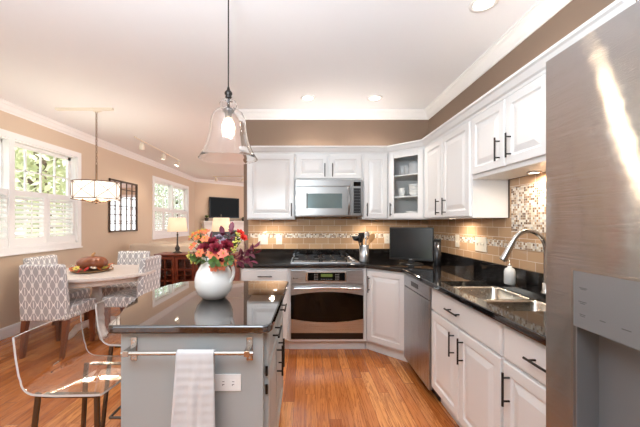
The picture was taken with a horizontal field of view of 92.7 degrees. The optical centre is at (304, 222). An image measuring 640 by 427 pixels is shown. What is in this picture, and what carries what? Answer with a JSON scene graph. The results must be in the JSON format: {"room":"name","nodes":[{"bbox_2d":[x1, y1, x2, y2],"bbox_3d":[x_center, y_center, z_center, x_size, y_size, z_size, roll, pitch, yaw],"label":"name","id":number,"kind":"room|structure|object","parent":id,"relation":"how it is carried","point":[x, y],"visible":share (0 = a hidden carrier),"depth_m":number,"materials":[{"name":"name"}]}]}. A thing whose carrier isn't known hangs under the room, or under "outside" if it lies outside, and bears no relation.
{"room":"kitchen","nodes":[
{"label":"kitchen","id":0,"kind":"room"},
{"bbox_2d":[0,110,194,328],"bbox_3d":[-3.575,-0.020,3.875,0.150,2.740,11.750,0,0,0],"label":"wall","id":1,"kind":"structure","parent":0,"point":[95,236],"depth_m":5.07,"materials":[{"name":"beige paint"}]},
{"bbox_2d":[0,321,48,339],"bbox_3d":[-2.550,1.284,5.760,5.143,0.129,14.776,0,0,26],"label":"baseboard","id":2,"kind":"structure","parent":1,"relation":"attached to","point":[13,329],"depth_m":3.65,"materials":[{"name":"white wood"}]},
{"bbox_2d":[0,128,82,256],"bbox_3d":[-3.557,-0.343,3.635,0.183,1.465,2.240,0,0,0],"label":"window","id":3,"kind":"structure","parent":1,"relation":"in","point":[10,245],"depth_m":3.95,"materials":[{"name":"white wood"}]},
{"bbox_2d":[0,99,243,186],"bbox_3d":[-2.529,-1.340,5.744,5.182,0.100,14.776,0,0,26],"label":"trim","id":4,"kind":"structure","parent":1,"relation":"attached to","point":[5,106],"depth_m":4.79,"materials":[{"name":"white wood"}]},
{"bbox_2d":[108,178,137,231],"bbox_3d":[-3.485,-0.307,5.875,0.029,0.965,0.910,0,0,0],"label":"mirror","id":5,"kind":"object","parent":1,"relation":"attached to","point":[123,214],"visible":0.95,"depth_m":5.89,"materials":[{"name":"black mirror"}]},
{"bbox_2d":[152,176,188,239],"bbox_3d":[-3.557,-0.343,8.060,0.183,1.465,2.170,0,0,0],"label":"window","id":6,"kind":"structure","parent":1,"relation":"in","point":[161,232],"depth_m":7.92,"materials":[{"name":"white wood"}]},
{"bbox_2d":[195,182,243,240],"bbox_3d":[-2.710,-0.020,10.536,2.392,2.740,0.190,0,0,-43],"label":"wall","id":7,"kind":"structure","parent":0,"point":[203,191],"depth_m":10.00,"materials":[{"name":"beige paint"}]},
{"bbox_2d":[0,313,458,426],"bbox_3d":[-0.325,1.390,4.750,6.650,0.080,13.500,0,0,0],"label":"floor","id":8,"kind":"structure","parent":0,"point":[322,387],"depth_m":2.35,"materials":[{"name":"brown wood"}]},
{"bbox_2d":[23,255,89,324],"bbox_3d":[-3.078,0.884,3.800,0.499,0.928,0.470,0,0,0],"label":"dining chair","id":9,"kind":"object","parent":8,"relation":"on","point":[47,259],"visible":0.24,"depth_m":3.85,"materials":[{"name":"fabric"}]},
{"bbox_2d":[19,264,95,340],"bbox_3d":[-2.625,0.884,3.263,0.470,0.928,0.499,0,0,0],"label":"dining chair","id":10,"kind":"object","parent":8,"relation":"on","point":[43,288],"visible":0.74,"depth_m":3.04,"materials":[{"name":"fabric"}]},
{"bbox_2d":[12,311,120,426],"bbox_3d":[-1.011,0.907,1.415,0.372,0.885,0.364,0,0,0],"label":"stool","id":11,"kind":"object","parent":8,"relation":"on","point":[53,359],"visible":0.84,"depth_m":1.37,"materials":[{"name":"clear plastic"}]},
{"bbox_2d":[66,265,155,339],"bbox_3d":[-2.510,0.964,3.680,1.320,0.758,1.120,0,0,0],"label":"dining table","id":12,"kind":"object","parent":8,"relation":"on","point":[120,274],"visible":0.44,"depth_m":3.43,"materials":[{"name":"brown wood"}]},
{"bbox_2d":[70,267,112,273],"bbox_3d":[-2.550,0.573,3.660,0.430,0.024,0.430,0,0,0],"label":"wicker tray","id":13,"kind":"object","parent":12,"relation":"on","point":[108,269],"visible":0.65,"depth_m":3.58,"materials":[{"name":"brown wicker"}]},
{"bbox_2d":[76,252,107,269],"bbox_3d":[-2.550,0.460,3.660,0.327,0.208,0.302,0,0,0],"label":"pumpkin","id":14,"kind":"object","parent":13,"relation":"on","point":[100,262],"visible":0.89,"depth_m":3.57,"materials":[{"name":"brown"}]},
{"bbox_2d":[95,290,132,426],"bbox_3d":[-1.026,0.907,1.920,0.372,0.885,0.364,0,0,0],"label":"stool","id":15,"kind":"object","parent":8,"relation":"on","point":[107,310],"visible":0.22,"depth_m":1.80,"materials":[{"name":"clear plastic"}]},
{"bbox_2d":[102,251,149,295],"bbox_3d":[-2.502,0.884,4.297,0.470,0.928,0.499,0,0,-6],"label":"dining chair","id":16,"kind":"object","parent":8,"relation":"on","point":[124,257],"visible":0.4,"depth_m":4.45,"materials":[{"name":"fabric"}]},
{"bbox_2d":[102,255,160,300],"bbox_3d":[-2.112,0.884,3.760,0.499,0.928,0.470,0,0,-1],"label":"dining chair","id":17,"kind":"object","parent":8,"relation":"on","point":[146,283],"visible":0.38,"depth_m":3.67,"materials":[{"name":"fabric"}]},
{"bbox_2d":[129,243,243,280],"bbox_3d":[-2.180,0.880,6.275,2.360,0.940,0.950,0,0,0],"label":"sofa","id":18,"kind":"object","parent":8,"relation":"on","point":[154,248],"visible":0.06,"depth_m":5.80,"materials":[{"name":"beige"}]},
{"bbox_2d":[149,241,179,242],"bbox_3d":[-2.817,0.642,6.130,0.625,0.555,0.180,0,0,0],"label":"sofa cushion","id":19,"kind":"object","parent":18,"relation":"on","point":[150,241],"visible":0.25,"depth_m":6.07,"materials":[{"name":"beige fabric"}]},
{"bbox_2d":[154,252,239,286],"bbox_3d":[-1.910,0.950,5.482,1.420,0.800,0.455,0,0,0],"label":"sideboard","id":20,"kind":"object","parent":8,"relation":"on","point":[175,267],"visible":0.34,"depth_m":5.39,"materials":[{"name":"brown wood"}]},
{"bbox_2d":[167,214,186,252],"bbox_3d":[-2.300,0.202,5.500,0.339,0.696,0.339,0,0,0],"label":"table lamp","id":21,"kind":"object","parent":20,"relation":"on","point":[177,224],"visible":1,"depth_m":5.38,"materials":[{"name":"grey fabric"}]},
{"bbox_2d":[212,214,229,248],"bbox_3d":[-1.510,0.202,5.500,0.339,0.696,0.339,0,0,0],"label":"table lamp","id":22,"kind":"object","parent":20,"relation":"on","point":[217,222],"visible":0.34,"depth_m":5.37,"materials":[{"name":"grey fabric"}]},
{"bbox_2d":[121,302,286,426],"bbox_3d":[-0.459,0.912,1.782,0.672,0.876,0.935,0,0,0],"label":"kitchen island","id":23,"kind":"object","parent":8,"relation":"on","point":[147,382],"visible":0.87,"depth_m":1.31,"materials":[{"name":"grey wood"}]},
{"bbox_2d":[120,337,253,359],"bbox_3d":[-0.484,0.543,1.280,0.542,0.100,0.070,0,0,0],"label":"towel bar","id":24,"kind":"object","parent":23,"relation":"attached to","point":[131,351],"visible":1,"depth_m":1.25,"materials":[{"name":"silver metal"}]},
{"bbox_2d":[171,349,215,426],"bbox_3d":[-0.465,0.807,1.251,0.211,0.567,0.047,0,0,0],"label":"hand towel","id":25,"kind":"object","parent":24,"relation":"hanging from","point":[193,403],"visible":1,"depth_m":1.24,"materials":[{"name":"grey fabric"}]},
{"bbox_2d":[108,281,288,333],"bbox_3d":[-0.557,0.454,1.790,0.870,0.036,1.004,0,0,0],"label":"island countertop","id":26,"kind":"structure","parent":23,"relation":"on","point":[250,307],"depth_m":1.49,"materials":[{"name":"stone"}]},
{"bbox_2d":[194,256,234,299],"bbox_3d":[-0.525,0.312,1.760,0.213,0.247,0.213,0,0,-31],"label":"ceramic pitcher","id":27,"kind":"object","parent":26,"relation":"on","point":[209,285],"visible":0.71,"depth_m":1.68,"materials":[{"name":"white ceramic"}]},
{"bbox_2d":[189,242,204,255],"bbox_3d":[-0.622,0.156,1.750,0.052,0.095,0.105,0,0,19],"label":"lily","id":28,"kind":"object","parent":27,"relation":"in","point":[193,244],"visible":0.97,"depth_m":1.72,"materials":[{"name":"orange plant"}]},
{"bbox_2d":[189,257,207,264],"bbox_3d":[-0.540,0.208,1.684,0.184,0.063,0.065,0,0,-40],"label":"sprig","id":29,"kind":"object","parent":27,"relation":"in","point":[193,259],"visible":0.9,"depth_m":1.65,"materials":[{"name":"green plant"}]},
{"bbox_2d":[195,249,205,257],"bbox_3d":[-0.579,0.185,1.715,0.055,0.082,0.114,0,0,2],"label":"lily","id":30,"kind":"object","parent":27,"relation":"in","point":[200,252],"visible":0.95,"depth_m":1.68,"materials":[{"name":"orange plant"}]},
{"bbox_2d":[196,242,208,252],"bbox_3d":[-0.551,0.165,1.724,0.072,0.114,0.118,0,0,37],"label":"rose","id":31,"kind":"object","parent":27,"relation":"in","point":[203,245],"visible":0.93,"depth_m":1.71,"materials":[{"name":"red plant"}]},
{"bbox_2d":[200,235,209,242],"bbox_3d":[-0.545,0.122,1.722,0.051,0.102,0.097,0,0,28],"label":"lily","id":32,"kind":"object","parent":27,"relation":"in","point":[203,238],"visible":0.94,"depth_m":1.70,"materials":[{"name":"orange plant"}]},
{"bbox_2d":[206,251,214,258],"bbox_3d":[-0.505,0.185,1.696,0.051,0.081,0.117,0,0,10],"label":"lily","id":33,"kind":"object","parent":27,"relation":"in","point":[209,253],"visible":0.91,"depth_m":1.66,"materials":[{"name":"orange plant"}]},
{"bbox_2d":[205,236,218,245],"bbox_3d":[-0.522,0.144,1.745,0.077,0.126,0.100,0,0,32],"label":"rose","id":34,"kind":"object","parent":27,"relation":"in","point":[212,240],"visible":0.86,"depth_m":1.74,"materials":[{"name":"red plant"}]},
{"bbox_2d":[208,256,220,267],"bbox_3d":[-0.488,0.208,1.650,0.068,0.063,0.190,0,0,-13],"label":"sprig","id":35,"kind":"object","parent":27,"relation":"in","point":[213,261],"visible":0.96,"depth_m":1.61,"materials":[{"name":"green plant"}]},
{"bbox_2d":[208,241,222,253],"bbox_3d":[-0.482,0.158,1.703,0.076,0.109,0.121,0,0,10],"label":"rose","id":36,"kind":"object","parent":27,"relation":"in","point":[215,248],"visible":1,"depth_m":1.67,"materials":[{"name":"red plant"}]},
{"bbox_2d":[218,261,226,270],"bbox_3d":[-0.478,0.238,1.703,0.055,0.052,0.129,0,0,-34],"label":"lily","id":37,"kind":"object","parent":27,"relation":"in","point":[221,267],"visible":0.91,"depth_m":1.67,"materials":[{"name":"orange plant"}]},
{"bbox_2d":[217,249,228,257],"bbox_3d":[-0.468,0.183,1.689,0.057,0.079,0.120,0,0,-35],"label":"lily","id":38,"kind":"object","parent":27,"relation":"in","point":[222,253],"visible":0.97,"depth_m":1.66,"materials":[{"name":"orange plant"}]},
{"bbox_2d":[218,226,228,249],"bbox_3d":[-0.490,0.140,1.811,0.087,0.246,0.079,0,0,-6],"label":"sprig","id":39,"kind":"object","parent":27,"relation":"in","point":[221,229],"visible":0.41,"depth_m":1.81,"materials":[{"name":"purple plant"}]},
{"bbox_2d":[221,239,233,249],"bbox_3d":[-0.438,0.149,1.740,0.076,0.116,0.116,0,0,-7],"label":"rose","id":40,"kind":"object","parent":27,"relation":"in","point":[229,244],"visible":0.94,"depth_m":1.71,"materials":[{"name":"red plant"}]},
{"bbox_2d":[224,255,234,266],"bbox_3d":[-0.439,0.209,1.681,0.180,0.072,0.063,0,0,42],"label":"sprig","id":41,"kind":"object","parent":27,"relation":"in","point":[230,257],"visible":0.9,"depth_m":1.65,"materials":[{"name":"green plant"}]},
{"bbox_2d":[233,254,257,268],"bbox_3d":[-0.366,0.209,1.660,0.240,0.080,0.082,0,0,6],"label":"sprig","id":42,"kind":"object","parent":27,"relation":"in","point":[247,260],"visible":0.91,"depth_m":1.66,"materials":[{"name":"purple plant"}]},
{"bbox_2d":[234,241,259,257],"bbox_3d":[-0.359,0.170,1.732,0.203,0.132,0.093,0,0,-24],"label":"sprig","id":43,"kind":"object","parent":27,"relation":"in","point":[258,243],"visible":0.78,"depth_m":1.74,"materials":[{"name":"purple plant"}]},
{"bbox_2d":[236,247,261,260],"bbox_3d":[-0.352,0.185,1.707,0.225,0.102,0.076,0,0,19],"label":"sprig","id":44,"kind":"object","parent":27,"relation":"in","point":[247,251],"visible":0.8,"depth_m":1.70,"materials":[{"name":"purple plant"}]},
{"label":"lily","id":45,"kind":"object","parent":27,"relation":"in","visible":0},
{"label":"sprig","id":46,"kind":"object","parent":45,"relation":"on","visible":0},
{"bbox_2d":[225,222,238,254],"bbox_3d":[-0.427,0.118,1.758,0.087,0.247,0.075,0,0,44],"label":"sprig","id":47,"kind":"object","parent":46,"relation":"on","point":[231,225],"visible":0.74,"depth_m":1.75,"materials":[{"name":"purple plant"}]},
{"bbox_3d":[-0.443,0.164,1.800,0.063,0.196,0.071,25,-22,23],"label":"sprig","id":48,"kind":"object","parent":27,"relation":"in","visible":0},
{"bbox_2d":[235,233,247,248],"bbox_3d":[-0.367,0.112,1.765,0.050,0.100,0.108,0,0,-32],"label":"bloom","id":49,"kind":"object","parent":48,"relation":"attached to","point":[244,237],"visible":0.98,"depth_m":1.74,"materials":[{"name":"red plant"}]},
{"bbox_2d":[215,374,240,390],"bbox_3d":[-0.332,0.688,1.310,0.115,0.072,0.008,0,0,0],"label":"wall outlet","id":50,"kind":"object","parent":23,"relation":"attached to","point":[223,382],"visible":0.91,"depth_m":1.31,"materials":[{"name":"white plastic"}]},
{"bbox_2d":[220,380,225,385],"bbox_3d":[-0.353,0.688,1.308,0.026,0.026,0.002,0,0,0],"label":"socket","id":51,"kind":"object","parent":50,"relation":"attached to","point":[222,382],"depth_m":1.31,"materials":[{"name":"grey plastic"}]},
{"bbox_2d":[229,380,234,385],"bbox_3d":[-0.311,0.688,1.308,0.026,0.026,0.002,0,0,0],"label":"socket","id":52,"kind":"object","parent":50,"relation":"attached to","point":[231,382],"depth_m":1.31,"materials":[{"name":"grey plastic"}]},
{"bbox_2d":[200,221,243,241],"bbox_3d":[-2.591,0.650,10.189,0.548,1.400,1.658,0,0,45],"label":"fireplace","id":53,"kind":"object","parent":8,"relation":"on","point":[239,225],"visible":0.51,"depth_m":10.36,"materials":[{"name":"white"}]},
{"bbox_2d":[200,221,243,224],"bbox_3d":[-2.697,0.010,10.295,0.248,0.120,1.657,0,0,45],"label":"mantel shelf","id":54,"kind":"object","parent":53,"relation":"attached to","point":[202,222],"depth_m":9.87,"materials":[{"name":"white wood"}]},
{"bbox_2d":[209,197,238,220],"bbox_3d":[-2.700,-0.446,10.308,0.170,0.789,1.123,0,0,45],"label":"television","id":55,"kind":"object","parent":53,"relation":"on","point":[228,207],"visible":0.85,"depth_m":10.27,"materials":[{"name":"black plastic"}]},
{"bbox_2d":[241,268,289,348],"bbox_3d":[-0.417,0.912,3.484,0.505,0.875,0.684,0,0,0],"label":"base cabinet","id":56,"kind":"object","parent":8,"relation":"on","point":[247,274],"visible":0.25,"depth_m":3.18,"materials":[{"name":"white wood"}]},
{"bbox_2d":[289,268,365,348],"bbox_3d":[0.240,0.912,3.513,0.806,0.875,0.626,0,0,0],"label":"base cabinet","id":57,"kind":"object","parent":8,"relation":"on","point":[294,343],"visible":0.37,"depth_m":3.25,"materials":[{"name":"white"}]},
{"bbox_2d":[291,269,363,338],"bbox_3d":[0.231,0.857,3.420,0.756,0.726,0.599,0,0,0],"label":"wall oven","id":58,"kind":"object","parent":57,"relation":"in","point":[325,303],"visible":0.99,"depth_m":3.18,"materials":[{"name":"silver metal"}]},
{"bbox_2d":[365,268,408,362],"bbox_3d":[1.093,0.912,3.359,0.908,0.875,0.931,0,0,0],"label":"base cabinet","id":59,"kind":"object","parent":8,"relation":"on","point":[384,289],"visible":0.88,"depth_m":3.04,"materials":[{"name":"white wood"}]},
{"bbox_2d":[236,249,545,345],"bbox_3d":[0.418,0.402,2.378,2.261,0.144,2.897,0,0,0],"label":"countertop","id":60,"kind":"structure","parent":59,"relation":"on","point":[454,270],"depth_m":2.49,"materials":[{"name":"black stone"}]},
{"bbox_2d":[291,255,359,263],"bbox_3d":[0.215,0.415,3.480,0.740,0.042,0.510,0,0,0],"label":"gas cooktop","id":61,"kind":"object","parent":60,"relation":"in","point":[302,259],"visible":1,"depth_m":3.33,"materials":[{"name":"silver metal"}]},
{"bbox_2d":[359,245,368,261],"bbox_3d":[0.655,0.343,3.380,0.104,0.185,0.104,0,0,0],"label":"utensil crock","id":62,"kind":"object","parent":60,"relation":"on","point":[364,250],"visible":0.96,"depth_m":3.33,"materials":[{"name":"silver metal"}]},
{"bbox_2d":[352,236,360,246],"bbox_3d":[0.594,0.288,3.337,0.172,0.276,0.115,0,0,0],"label":"utensil","id":63,"kind":"object","parent":62,"relation":"in","point":[355,238],"visible":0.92,"depth_m":3.30,"materials":[{"name":"black plastic"}]},
{"bbox_2d":[364,231,368,244],"bbox_3d":[0.674,0.262,3.417,0.118,0.328,0.040,0,0,-45],"label":"utensil","id":64,"kind":"object","parent":62,"relation":"in","point":[366,234],"visible":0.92,"depth_m":3.43,"materials":[{"name":"silver metal"}]},
{"bbox_2d":[368,233,374,244],"bbox_3d":[0.703,0.271,3.372,0.143,0.311,0.018,0,0,6],"label":"utensil","id":65,"kind":"object","parent":62,"relation":"in","point":[372,235],"visible":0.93,"depth_m":3.36,"materials":[{"name":"brown wood"}]},
{"bbox_2d":[390,227,433,265],"bbox_3d":[1.117,0.243,3.209,0.444,0.384,0.240,0,0,30],"label":"television","id":66,"kind":"object","parent":60,"relation":"on","point":[412,244],"visible":0.96,"depth_m":3.18,"materials":[{"name":"black plastic"}]},
{"bbox_2d":[433,239,440,265],"bbox_3d":[1.325,0.300,3.060,0.078,0.272,0.078,0,0,0],"label":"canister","id":67,"kind":"object","parent":60,"relation":"on","point":[436,242],"visible":1,"depth_m":3.03,"materials":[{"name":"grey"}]},
{"bbox_2d":[452,286,545,310],"bbox_3d":[1.210,0.555,1.885,0.424,0.161,0.774,0,0,0],"label":"sink","id":68,"kind":"object","parent":60,"relation":"in","point":[505,299],"visible":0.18,"depth_m":1.98,"materials":[{"name":"silver metal"}]},
{"bbox_2d":[503,259,515,284],"bbox_3d":[1.450,0.348,2.160,0.070,0.174,0.070,0,0,42],"label":"soap dispenser","id":69,"kind":"object","parent":60,"relation":"on","point":[509,272],"visible":0.97,"depth_m":2.14,"materials":[{"name":"white"}]},
{"bbox_2d":[499,229,545,294],"bbox_3d":[1.333,0.236,1.807,0.309,0.398,0.131,0,0,0],"label":"faucet","id":70,"kind":"object","parent":60,"relation":"on","point":[506,253],"visible":0.69,"depth_m":1.83,"materials":[{"name":"silver metal"}]},
{"bbox_2d":[404,274,440,401],"bbox_3d":[1.240,0.916,2.596,0.611,0.868,0.593,0,0,0],"label":"dishwasher","id":71,"kind":"object","parent":8,"relation":"on","point":[418,309],"visible":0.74,"depth_m":2.50,"materials":[{"name":"silver metal"}]},
{"bbox_2d":[432,286,505,426],"bbox_3d":[1.228,0.912,1.881,0.640,0.875,0.825,0,0,0],"label":"base cabinet","id":72,"kind":"object","parent":8,"relation":"on","point":[468,358],"visible":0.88,"depth_m":1.79,"materials":[{"name":"white wood"}]},
{"bbox_2d":[501,326,545,426],"bbox_3d":[1.228,0.912,1.198,0.640,0.875,0.535,0,0,0],"label":"base cabinet","id":73,"kind":"object","parent":8,"relation":"on","point":[523,379],"visible":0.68,"depth_m":1.32,"materials":[{"name":"white wood"}]},
{"bbox_2d":[546,0,639,426],"bbox_3d":[1.080,0.442,0.431,0.904,1.816,0.910,0,0,0],"label":"refrigerator","id":74,"kind":"object","parent":8,"relation":"on","point":[593,85],"visible":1,"depth_m":0.75,"materials":[{"name":"grey metal"}]},
{"bbox_2d":[0,0,538,182],"bbox_3d":[-0.325,-1.440,4.750,6.650,0.100,13.500,0,0,0],"label":"ceiling","id":75,"kind":"structure","parent":0,"point":[161,66],"depth_m":2.55,"materials":[{"name":"white paint"}]},
{"bbox_2d":[55,107,113,110],"bbox_3d":[-2.675,-1.376,3.700,0.690,0.028,0.036,0,0,0],"label":"ceiling track","id":76,"kind":"object","parent":75,"relation":"attached to","point":[56,108],"visible":1,"depth_m":3.68,"materials":[{"name":"beige plastic"}]},
{"bbox_2d":[70,109,120,203],"bbox_3d":[-2.530,-0.793,3.700,0.505,1.138,0.505,0,0,-32],"label":"chandelier","id":77,"kind":"object","parent":76,"relation":"hanging from","point":[89,190],"visible":1,"depth_m":3.54,"materials":[{"name":"white fabric"}]},
{"bbox_2d":[134,136,180,166],"bbox_3d":[-2.780,-1.306,5.875,0.102,0.167,1.951,0,0,-2],"label":"track light","id":78,"kind":"object","parent":75,"relation":"attached to","point":[141,145],"visible":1,"depth_m":5.79,"materials":[{"name":"beige plastic"}]},
{"bbox_2d":[198,0,257,163],"bbox_3d":[-0.447,-0.880,1.780,0.337,1.019,0.337,0,0,0],"label":"glass pendant","id":79,"kind":"object","parent":75,"relation":"hanging from","point":[227,142],"visible":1,"depth_m":1.70,"materials":[{"name":"clear glass"}]},
{"bbox_2d":[213,176,243,181],"bbox_3d":[-2.250,-1.307,9.107,1.000,0.166,0.119,0,0,0],"label":"track light","id":80,"kind":"object","parent":75,"relation":"attached to","point":[216,179],"visible":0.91,"depth_m":9.09,"materials":[{"name":"beige plastic"}]},
{"bbox_2d":[300,95,315,100],"bbox_3d":[0.033,-1.385,3.400,0.170,0.009,0.170,0,0,0],"label":"recessed light","id":81,"kind":"object","parent":75,"relation":"in","point":[304,97],"visible":1,"depth_m":3.39,"materials":[{"name":"white"}]},
{"bbox_2d":[367,95,382,100],"bbox_3d":[0.780,-1.385,3.400,0.170,0.009,0.170,0,0,0],"label":"recessed light","id":82,"kind":"object","parent":75,"relation":"in","point":[372,97],"visible":1,"depth_m":3.39,"materials":[{"name":"beige"}]},
{"bbox_2d":[468,0,498,12],"bbox_3d":[1.130,-1.385,1.930,0.170,0.009,0.170,0,0,0],"label":"recessed light","id":83,"kind":"object","parent":75,"relation":"in","point":[476,6],"visible":1,"depth_m":1.95,"materials":[{"name":"beige"}]},
{"bbox_2d":[244,120,428,258],"bbox_3d":[0.451,-0.020,3.890,2.442,2.740,0.120,0,0,0],"label":"wall","id":84,"kind":"structure","parent":0,"point":[259,132],"depth_m":3.83,"materials":[{"name":"brown paint"}]},
{"bbox_2d":[247,154,295,219],"bbox_3d":[-0.392,-0.417,3.630,0.549,0.765,0.376,0,0,0],"label":"upper cabinet","id":85,"kind":"object","parent":84,"relation":"attached to","point":[270,179],"visible":0.9,"depth_m":3.48,"materials":[{"name":"white wood"}]},
{"bbox_2d":[251,0,635,153],"bbox_3d":[0.272,-0.827,2.495,1.995,0.078,2.650,0,0,0],"label":"crown molding","id":86,"kind":"structure","parent":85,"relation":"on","point":[535,68],"depth_m":2.08,"materials":[{"name":"white wood"}]},
{"bbox_2d":[295,154,361,179],"bbox_3d":[0.269,-0.644,3.630,0.768,0.312,0.376,0,0,0],"label":"upper cabinet","id":87,"kind":"object","parent":84,"relation":"attached to","point":[307,166],"visible":0.96,"depth_m":3.48,"materials":[{"name":"white wood"}]},
{"bbox_2d":[295,180,361,216],"bbox_3d":[0.269,-0.277,3.591,0.758,0.414,0.454,0,0,0],"label":"microwave","id":88,"kind":"object","parent":87,"relation":"attached to","point":[313,198],"visible":1,"depth_m":3.42,"materials":[{"name":"silver metal"}]},
{"bbox_2d":[248,217,427,248],"bbox_3d":[0.417,0.125,3.824,2.254,0.410,0.010,0,0,0],"label":"tile backsplash","id":89,"kind":"structure","parent":84,"relation":"attached to","point":[302,232],"depth_m":3.82,"materials":[{"name":"tile"}]},
{"bbox_2d":[258,235,267,243],"bbox_3d":[-0.525,0.215,3.813,0.120,0.120,0.012,0,0,0],"label":"light switch","id":90,"kind":"object","parent":89,"relation":"attached to","point":[263,239],"visible":0.95,"depth_m":3.81,"materials":[{"name":"beige plastic"}]},
{"bbox_2d":[276,235,281,243],"bbox_3d":[-0.325,0.215,3.815,0.075,0.120,0.008,0,0,0],"label":"wall outlet","id":91,"kind":"object","parent":89,"relation":"attached to","point":[278,237],"visible":1,"depth_m":3.81,"materials":[{"name":"beige plastic"}]},
{"bbox_2d":[384,234,389,242],"bbox_3d":[1.030,0.200,3.815,0.075,0.120,0.008,0,0,0],"label":"wall outlet","id":92,"kind":"object","parent":89,"relation":"attached to","point":[386,236],"visible":0.89,"depth_m":3.81,"materials":[{"name":"beige plastic"}]},
{"bbox_2d":[357,154,387,219],"bbox_3d":[0.801,-0.417,3.630,0.293,0.765,0.376,0,0,0],"label":"upper cabinet","id":93,"kind":"object","parent":84,"relation":"attached to","point":[374,166],"visible":0.96,"depth_m":3.48,"materials":[{"name":"white wood"}]},
{"bbox_2d":[386,148,436,219],"bbox_3d":[1.245,-0.417,3.510,0.590,0.765,0.616,0,0,0],"label":"upper cabinet","id":94,"kind":"object","parent":84,"relation":"attached to","point":[397,205],"visible":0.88,"depth_m":3.45,"materials":[{"name":"white wood"}]},
{"bbox_2d":[398,188,404,195],"bbox_3d":[1.100,-0.340,3.471,0.072,0.090,0.071,0,0,0],"label":"mug","id":95,"kind":"object","parent":94,"relation":"on","point":[401,190],"visible":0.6,"depth_m":3.44,"materials":[{"name":"white ceramic"}]},
{"bbox_2d":[394,173,417,180],"bbox_3d":[1.246,-0.527,3.510,0.562,0.014,0.590,0,0,0],"label":"shelf","id":96,"kind":"object","parent":94,"relation":"attached to","point":[414,176],"depth_m":3.52,"materials":[{"name":"white wood"}]},
{"bbox_2d":[394,195,417,199],"bbox_3d":[1.246,-0.287,3.510,0.562,0.014,0.590,0,0,0],"label":"shelf","id":97,"kind":"object","parent":94,"relation":"attached to","point":[414,197],"depth_m":3.45,"materials":[{"name":"white"}]},
{"bbox_2d":[404,165,408,173],"bbox_3d":[1.138,-0.585,3.421,0.064,0.100,0.063,0,0,0],"label":"tumbler","id":98,"kind":"object","parent":94,"relation":"on","point":[406,168],"visible":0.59,"depth_m":3.40,"materials":[{"name":"white glass"}]},
{"bbox_2d":[408,161,417,173],"bbox_3d":[1.233,-0.610,3.415,0.150,0.150,0.150,0,0,0],"label":"canister","id":99,"kind":"object","parent":94,"relation":"on","point":[413,165],"visible":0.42,"depth_m":3.35,"materials":[{"name":"grey ceramic"}]},
{"bbox_2d":[408,191,417,195],"bbox_3d":[1.240,-0.320,3.422,0.156,0.050,0.156,0,0,0],"label":"bowl","id":100,"kind":"object","parent":94,"relation":"on","point":[411,193],"visible":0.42,"depth_m":3.37,"materials":[{"name":"white ceramic"}]},
{"bbox_2d":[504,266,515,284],"bbox_3d":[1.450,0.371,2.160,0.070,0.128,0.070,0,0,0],"label":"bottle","id":101,"kind":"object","parent":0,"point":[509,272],"depth_m":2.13,"materials":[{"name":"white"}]},
{"bbox_2d":[429,0,636,301],"bbox_3d":[1.612,-0.020,0.915,0.120,2.740,5.830,0,0,0],"label":"wall","id":102,"kind":"structure","parent":0,"point":[575,13],"depth_m":2.15,"materials":[{"name":"brown paint"}]},
{"bbox_2d":[238,0,571,119],"bbox_3d":[1.073,-1.340,1.018,3.855,0.100,6.035,0,0,0],"label":"trim","id":103,"kind":"structure","parent":102,"relation":"attached to","point":[542,11],"depth_m":3.03,"materials":[{"name":"white"}]},
{"bbox_2d":[425,118,507,218],"bbox_3d":[1.376,-0.417,2.753,0.328,0.765,0.886,0,0,0],"label":"upper cabinet","id":104,"kind":"object","parent":102,"relation":"attached to","point":[451,191],"visible":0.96,"depth_m":2.50,"materials":[{"name":"white wood"}]},
{"bbox_2d":[428,172,545,272],"bbox_3d":[1.546,0.003,2.375,0.011,0.652,2.890,0,0,0],"label":"tile backsplash","id":105,"kind":"structure","parent":102,"relation":"attached to","point":[527,193],"depth_m":2.26,"materials":[{"name":"tile"}]},
{"bbox_2d":[455,234,458,246],"bbox_3d":[1.535,0.185,3.080,0.012,0.125,0.075,0,0,0],"label":"light switch","id":106,"kind":"object","parent":105,"relation":"attached to","point":[456,236],"visible":1,"depth_m":3.08,"materials":[{"name":"beige plastic"}]},
{"bbox_2d":[475,237,486,251],"bbox_3d":[1.535,0.190,2.670,0.012,0.125,0.170,0,0,0],"label":"light switch","id":107,"kind":"object","parent":105,"relation":"attached to","point":[480,242],"visible":1,"depth_m":2.65,"materials":[{"name":"beige plastic"}]},
{"bbox_2d":[471,73,545,179],"bbox_3d":[1.376,-0.562,1.929,0.328,0.475,0.758,0,0,0],"label":"upper cabinet","id":108,"kind":"object","parent":102,"relation":"attached to","point":[508,139],"visible":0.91,"depth_m":1.85,"materials":[{"name":"white wood"}]},
{"bbox_2d":[527,171,541,173],"bbox_3d":[1.465,-0.320,1.950,0.080,0.010,0.080,0,0,0],"label":"puck light","id":109,"kind":"object","parent":108,"relation":"attached to","point":[529,172],"visible":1,"depth_m":1.93,"materials":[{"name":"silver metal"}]},
{"label":"outside","id":110,"kind":"structure","parent":0,"visible":0},
{"bbox_3d":[-21.850,1.675,17.500,36.300,0.050,55.000,0,0,0],"label":"lawn","id":111,"kind":"structure","parent":110,"visible":0},
{"bbox_2d":[18,153,38,201],"bbox_3d":[-9.590,-1.230,8.994,3.116,5.782,3.113,0,0,0],"label":"tree","id":112,"kind":"object","parent":111,"relation":"on","point":[30,153],"visible":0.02,"depth_m":9.28,"materials":[{"name":"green plant"}]},
{"bbox_2d":[15,147,65,237],"bbox_3d":[-6.615,-0.806,7.723,2.616,4.937,2.709,0,0,0],"label":"tree","id":113,"kind":"object","parent":111,"relation":"on","point":[47,164],"visible":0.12,"depth_m":7.20,"materials":[{"name":"green plant"}]},
{"bbox_2d":[155,184,181,227],"bbox_3d":[-7.215,-1.236,16.505,3.056,5.794,3.009,0,0,0],"label":"tree","id":114,"kind":"object","parent":111,"relation":"on","point":[159,186],"visible":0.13,"depth_m":15.93,"materials":[{"name":"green plant"}]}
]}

